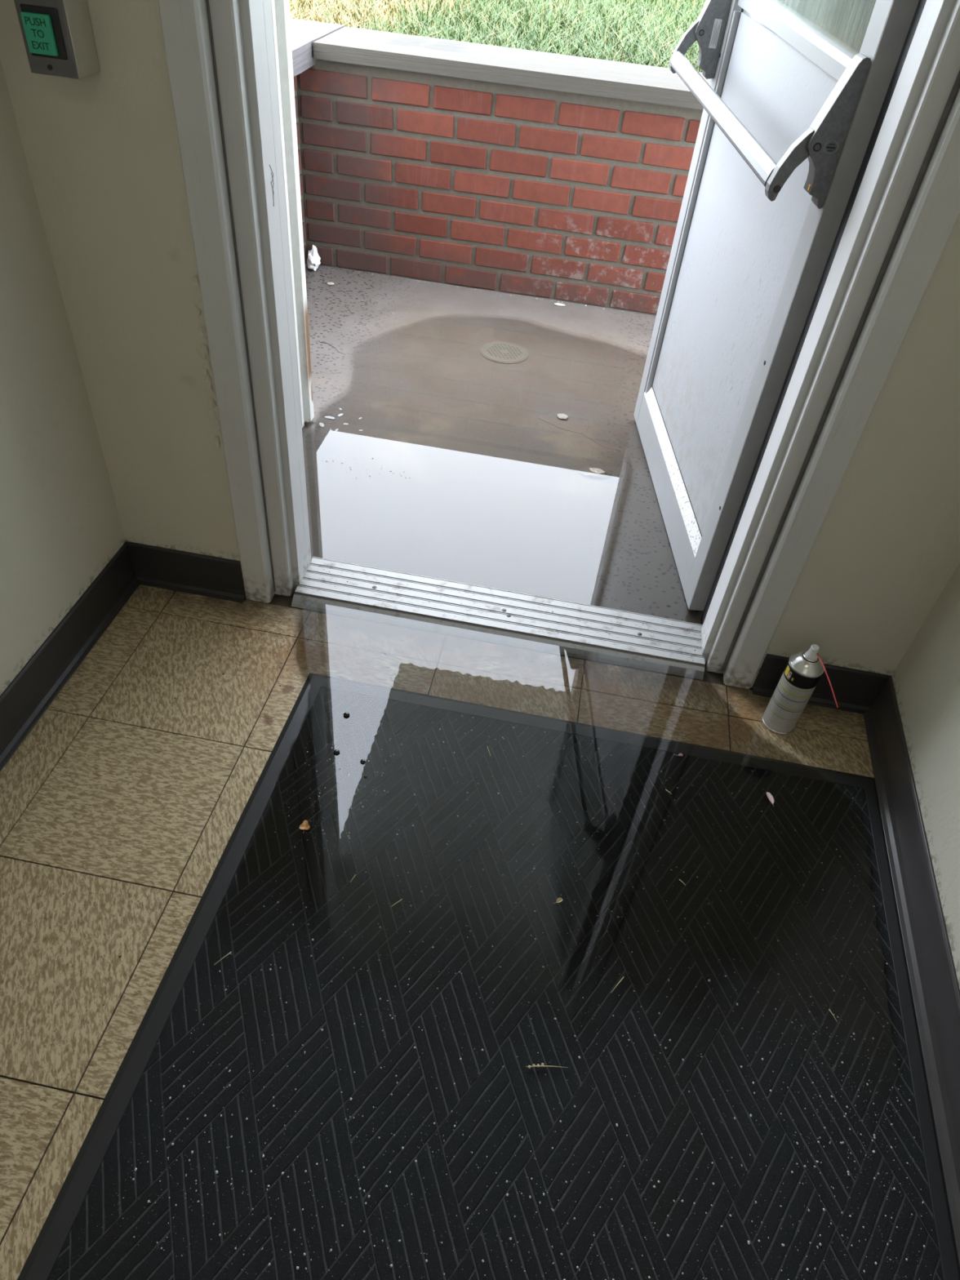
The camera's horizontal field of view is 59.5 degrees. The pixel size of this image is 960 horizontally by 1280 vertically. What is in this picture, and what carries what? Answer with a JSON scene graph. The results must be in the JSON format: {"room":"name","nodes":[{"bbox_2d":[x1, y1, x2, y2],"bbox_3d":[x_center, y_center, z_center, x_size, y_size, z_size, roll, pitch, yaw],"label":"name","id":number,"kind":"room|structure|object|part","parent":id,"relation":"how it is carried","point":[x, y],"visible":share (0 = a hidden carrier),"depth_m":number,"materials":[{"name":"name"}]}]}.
{"room":"building entrance vestibule","nodes":[
{"label":"building entrance vestibule","id":0,"kind":"room"},
{"bbox_2d":[0,59,125,695],"bbox_3d":[-0.980,-0.075,-0.025,0.120,2.500,3.270,10,44,4],"label":"wall","id":1,"kind":"structure","parent":0,"point":[60,524],"depth_m":1.46,"materials":[{"name":"beige paint"}]},
{"bbox_2d":[0,541,139,771],"bbox_3d":[-0.988,0.727,0.875,0.020,0.102,2.694,10,44,4],"label":"baseboard","id":2,"kind":"structure","parent":1,"relation":"attached to","point":[23,703],"depth_m":1.64,"materials":[{"name":"grey plastic"}]},
{"bbox_2d":[0,584,874,1279],"bbox_3d":[-0.212,1.009,0.788,1.950,0.060,3.256,10,44,4],"label":"floor","id":3,"kind":"structure","parent":0,"point":[142,824],"depth_m":1.51,"materials":[{"name":"tile"}]},
{"bbox_2d":[8,603,746,1031],"bbox_3d":[-0.160,0.309,1.474,1.312,0.014,0.968,10,44,4],"label":"floor grit","id":4,"kind":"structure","parent":3,"relation":"on","point":[184,603],"depth_m":1.75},
{"bbox_2d":[17,672,959,1279],"bbox_3d":[0.097,0.568,1.238,1.159,0.007,1.244,10,44,4],"label":"entrance mat","id":5,"kind":"object","parent":3,"relation":"on","point":[84,1235],"visible":1,"depth_m":1.22,"materials":[{"name":"black rubber"}]},
{"bbox_2d":[115,700,932,1279],"bbox_3d":[0.119,0.514,1.286,1.061,0.007,1.013,10,44,4],"label":"mat grit","id":6,"kind":"object","parent":5,"relation":"on","point":[842,1062],"visible":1,"depth_m":1.14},
{"bbox_2d":[525,1062,568,1068],"bbox_3d":[0.095,0.603,1.191,0.060,0.002,0.007,1,44,-5],"label":"twig","id":7,"kind":"object","parent":5,"relation":"on","point":[542,1064],"visible":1,"depth_m":1.19,"materials":[{"name":"plant"}]},
{"bbox_2d":[291,556,705,679],"bbox_3d":[0.044,-0.058,1.877,0.909,0.021,0.166,10,44,4],"label":"threshold","id":8,"kind":"object","parent":3,"relation":"on","point":[594,633],"visible":0.95,"depth_m":1.86,"materials":[{"name":"metal"}]},
{"bbox_2d":[307,563,695,661],"bbox_3d":[0.039,-0.072,1.877,0.887,0.002,0.124,10,44,4],"label":"threshold grit","id":9,"kind":"object","parent":8,"relation":"on","point":[325,563],"visible":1,"depth_m":1.88,"materials":[{"name":"grey gravel"}]},
{"bbox_2d":[761,644,838,734],"bbox_3d":[0.614,0.119,1.617,0.072,0.217,0.152,10,44,4],"label":"spray can","id":10,"kind":"object","parent":3,"relation":"on","point":[803,670],"visible":1,"depth_m":1.62,"materials":[{"name":"white metal"}]},
{"bbox_2d":[0,0,959,687],"bbox_3d":[0.139,-0.945,1.018,1.727,2.500,0.146,10,44,4],"label":"wall","id":11,"kind":"structure","parent":0,"point":[102,152],"depth_m":1.43,"materials":[{"name":"beige paint"}]},
{"bbox_2d":[13,0,99,79],"bbox_3d":[-0.579,-0.839,1.141,0.070,0.118,0.070,10,44,4],"label":"button","id":12,"kind":"object","parent":11,"relation":"attached to","point":[58,37],"visible":1,"depth_m":1.13,"materials":[{"name":"beige plastic"}]},
{"bbox_2d":[128,542,245,602],"bbox_3d":[-0.640,-0.147,1.832,0.252,0.102,0.020,10,44,4],"label":"baseboard","id":13,"kind":"structure","parent":11,"relation":"attached to","point":[157,566],"depth_m":1.84,"materials":[{"name":"grey plastic"}]},
{"bbox_2d":[157,0,311,603],"bbox_3d":[-0.370,-0.887,1.188,0.106,2.099,0.145,10,44,4],"label":"trim","id":14,"kind":"structure","parent":11,"relation":"attached to","point":[220,54],"depth_m":1.39,"materials":[{"name":"grey"}]},
{"bbox_2d":[633,0,919,610],"bbox_3d":[0.527,-1.118,1.562,0.151,2.036,0.906,3,44,-4],"label":"door","id":15,"kind":"structure","parent":11,"relation":"in","point":[792,102],"depth_m":1.71,"materials":[{"name":"white metal"}]},
{"bbox_3d":[0.503,-0.419,2.230,0.043,0.104,0.783,3,44,-4],"label":"rail","id":16,"kind":"part","parent":15,"relation":"part of","materials":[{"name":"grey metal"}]},
{"bbox_3d":[0.470,-1.359,1.926,0.054,0.103,0.020,3,44,-3],"label":"bar arm","id":17,"kind":"part","parent":15,"relation":"part of","materials":[{"name":"metal"}]},
{"bbox_3d":[0.544,-0.777,1.879,0.014,0.920,0.773,3,44,-4],"label":"panel","id":18,"kind":"part","parent":15,"relation":"part of","materials":[{"name":"white metal"}]},
{"bbox_3d":[0.487,-0.745,1.318,0.054,0.103,0.020,3,44,-4],"label":"bar arm","id":19,"kind":"part","parent":15,"relation":"part of","materials":[{"name":"metal"}]},
{"bbox_3d":[0.582,-1.127,1.555,0.028,0.049,0.785,3,44,-4],"label":"rail","id":20,"kind":"part","parent":15,"relation":"part of","materials":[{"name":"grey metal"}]},
{"bbox_3d":[0.623,-1.451,1.246,0.005,0.915,0.790,3,44,-3],"label":"glass pane","id":21,"kind":"part","parent":15,"relation":"part of","materials":[{"name":"glass"}]},
{"bbox_2d":[751,653,888,713],"bbox_3d":[0.701,0.093,1.738,0.246,0.102,0.020,10,44,4],"label":"baseboard","id":22,"kind":"structure","parent":11,"relation":"attached to","point":[855,691],"depth_m":1.74,"materials":[{"name":"grey plastic"}]},
{"bbox_2d":[701,0,959,688],"bbox_3d":[0.623,-0.730,1.140,0.106,2.099,0.204,10,44,4],"label":"trim","id":23,"kind":"structure","parent":11,"relation":"attached to","point":[901,213],"depth_m":1.30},
{"bbox_2d":[302,262,703,624],"bbox_3d":[0.341,-0.650,2.622,2.900,0.101,1.804,10,44,4],"label":"floor","id":24,"kind":"structure","parent":0,"point":[495,499],"depth_m":2.42,"materials":[{"name":"concrete"}]},
{"bbox_2d":[306,244,320,271],"bbox_3d":[-0.640,-1.469,3.225,0.053,0.093,0.085,10,44,4],"label":"tissue","id":25,"kind":"object","parent":24,"relation":"on","point":[313,259],"visible":1,"depth_m":3.21,"materials":[{"name":"white paper"}]},
{"bbox_2d":[289,17,344,264],"bbox_3d":[-0.871,-1.487,2.768,0.446,0.752,1.527,10,44,4],"label":"wall","id":26,"kind":"structure","parent":24,"relation":"on","point":[304,33],"depth_m":2.89,"materials":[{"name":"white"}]},
{"bbox_2d":[324,416,334,418],"bbox_3d":[-0.439,-0.650,2.456,0.030,0.003,0.015,10,44,4],"label":"chip","id":27,"kind":"object","parent":24,"relation":"on","point":[326,417],"visible":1,"depth_m":2.45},
{"bbox_2d":[316,266,634,421],"bbox_3d":[-0.094,-0.984,2.846,1.286,0.005,1.104,10,44,4],"label":"patio grit","id":28,"kind":"object","parent":24,"relation":"on","point":[320,267],"visible":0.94,"depth_m":3.22,"materials":[{"name":"stone"}]},
{"bbox_2d":[296,26,710,315],"bbox_3d":[0.426,-1.651,3.094,3.250,0.749,0.371,10,44,4],"label":"wall","id":29,"kind":"structure","parent":24,"relation":"on","point":[509,170],"depth_m":2.96,"materials":[{"name":"red brick"}]},
{"bbox_2d":[480,341,528,364],"bbox_3d":[0.083,-0.981,2.864,0.166,0.003,0.166,10,44,4],"label":"floor drain","id":30,"kind":"object","parent":24,"relation":"on","point":[500,352],"visible":1,"depth_m":2.86,"materials":[{"name":"beige plastic"}]},
{"bbox_2d":[554,302,564,306],"bbox_3d":[0.303,-1.275,3.194,0.042,0.008,0.017,10,44,4],"label":"paper scrap","id":31,"kind":"object","parent":24,"relation":"on","point":[557,304],"visible":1,"depth_m":3.19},
{"bbox_2d":[556,413,568,419],"bbox_3d":[0.252,-0.684,2.570,0.035,0.007,0.033,10,44,4],"label":"pebble","id":32,"kind":"object","parent":24,"relation":"on","point":[559,415],"visible":1,"depth_m":2.56,"materials":[{"name":"stone"}]},
{"bbox_2d":[577,466,612,479],"bbox_3d":[0.321,-0.468,2.350,0.096,0.018,0.050,10,44,4],"label":"mound","id":33,"kind":"object","parent":24,"relation":"on","point":[591,472],"visible":1,"depth_m":2.34,"materials":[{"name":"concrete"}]},
{"label":"puddle","id":34,"kind":"object","parent":24,"relation":"on","visible":0},
{"bbox_2d":[299,820,310,834],"bbox_3d":[-0.299,0.319,1.436,0.019,0.005,0.022,-25,52,-29],"label":"leaf","id":35,"kind":"object","parent":34,"relation":"on","point":[304,825],"visible":1,"depth_m":1.44,"materials":[{"name":"orange plant"}]},
{"bbox_2d":[333,749,339,755],"bbox_3d":[-0.266,0.207,1.558,0.012,0.005,0.012,10,44,4],"label":"bubble","id":36,"kind":"object","parent":34,"relation":"on","point":[336,752],"visible":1,"depth_m":1.55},
{"bbox_2d":[343,711,349,717],"bbox_3d":[-0.258,0.144,1.625,0.012,0.005,0.012,10,44,4],"label":"bubble","id":37,"kind":"object","parent":34,"relation":"on","point":[346,714],"visible":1,"depth_m":1.62,"materials":[{"name":"black"}]},
{"bbox_2d":[360,759,365,764],"bbox_3d":[-0.216,0.223,1.547,0.010,0.004,0.010,10,44,4],"label":"bubble","id":38,"kind":"object","parent":34,"relation":"on","point":[362,761],"visible":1,"depth_m":1.54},
{"bbox_2d":[552,897,563,903],"bbox_3d":[0.128,0.427,1.372,0.018,0.005,0.008,-19,49,-24],"label":"leaf","id":39,"kind":"object","parent":34,"relation":"on","point":[558,900],"visible":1,"depth_m":1.37,"materials":[{"name":"plant"}]},
{"bbox_2d":[766,791,773,806],"bbox_3d":[0.539,0.295,1.559,0.010,0.005,0.032,-4,44,-11],"label":"leaf","id":40,"kind":"object","parent":34,"relation":"on","point":[769,795],"visible":1,"depth_m":1.56,"materials":[{"name":"beige plant"}]},
{"bbox_2d":[891,563,959,988],"bbox_3d":[0.690,0.223,-0.143,0.120,2.500,3.276,11,44,5],"label":"wall","id":41,"kind":"structure","parent":0,"point":[926,680],"depth_m":1.46,"materials":[{"name":"beige paint"}]},
{"bbox_2d":[862,675,959,1265],"bbox_3d":[0.547,1.001,0.766,0.020,0.102,2.696,11,44,5],"label":"baseboard","id":42,"kind":"structure","parent":41,"relation":"attached to","point":[935,987],"depth_m":1.35,"materials":[{"name":"grey plastic"}]},
{"bbox_3d":[-0.776,-1.341,1.428,0.628,2.360,0.664,10,44,4],"label":"wall","id":43,"kind":"structure","parent":0,"visible":0},
{"bbox_2d":[271,0,314,428],"bbox_3d":[-0.493,-1.487,1.605,0.208,2.348,0.084,10,44,4],"label":"trim","id":44,"kind":"structure","parent":43,"relation":"attached to","point":[280,8],"depth_m":1.99,"materials":[{"name":"white paint"}]},
{"label":"outside","id":45,"kind":"structure","parent":0,"visible":0},
{"bbox_2d":[288,0,706,72],"bbox_3d":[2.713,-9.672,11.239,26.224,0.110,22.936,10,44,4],"label":"grass","id":46,"kind":"structure","parent":45,"point":[647,57],"depth_m":3.56,"materials":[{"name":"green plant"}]}
]}

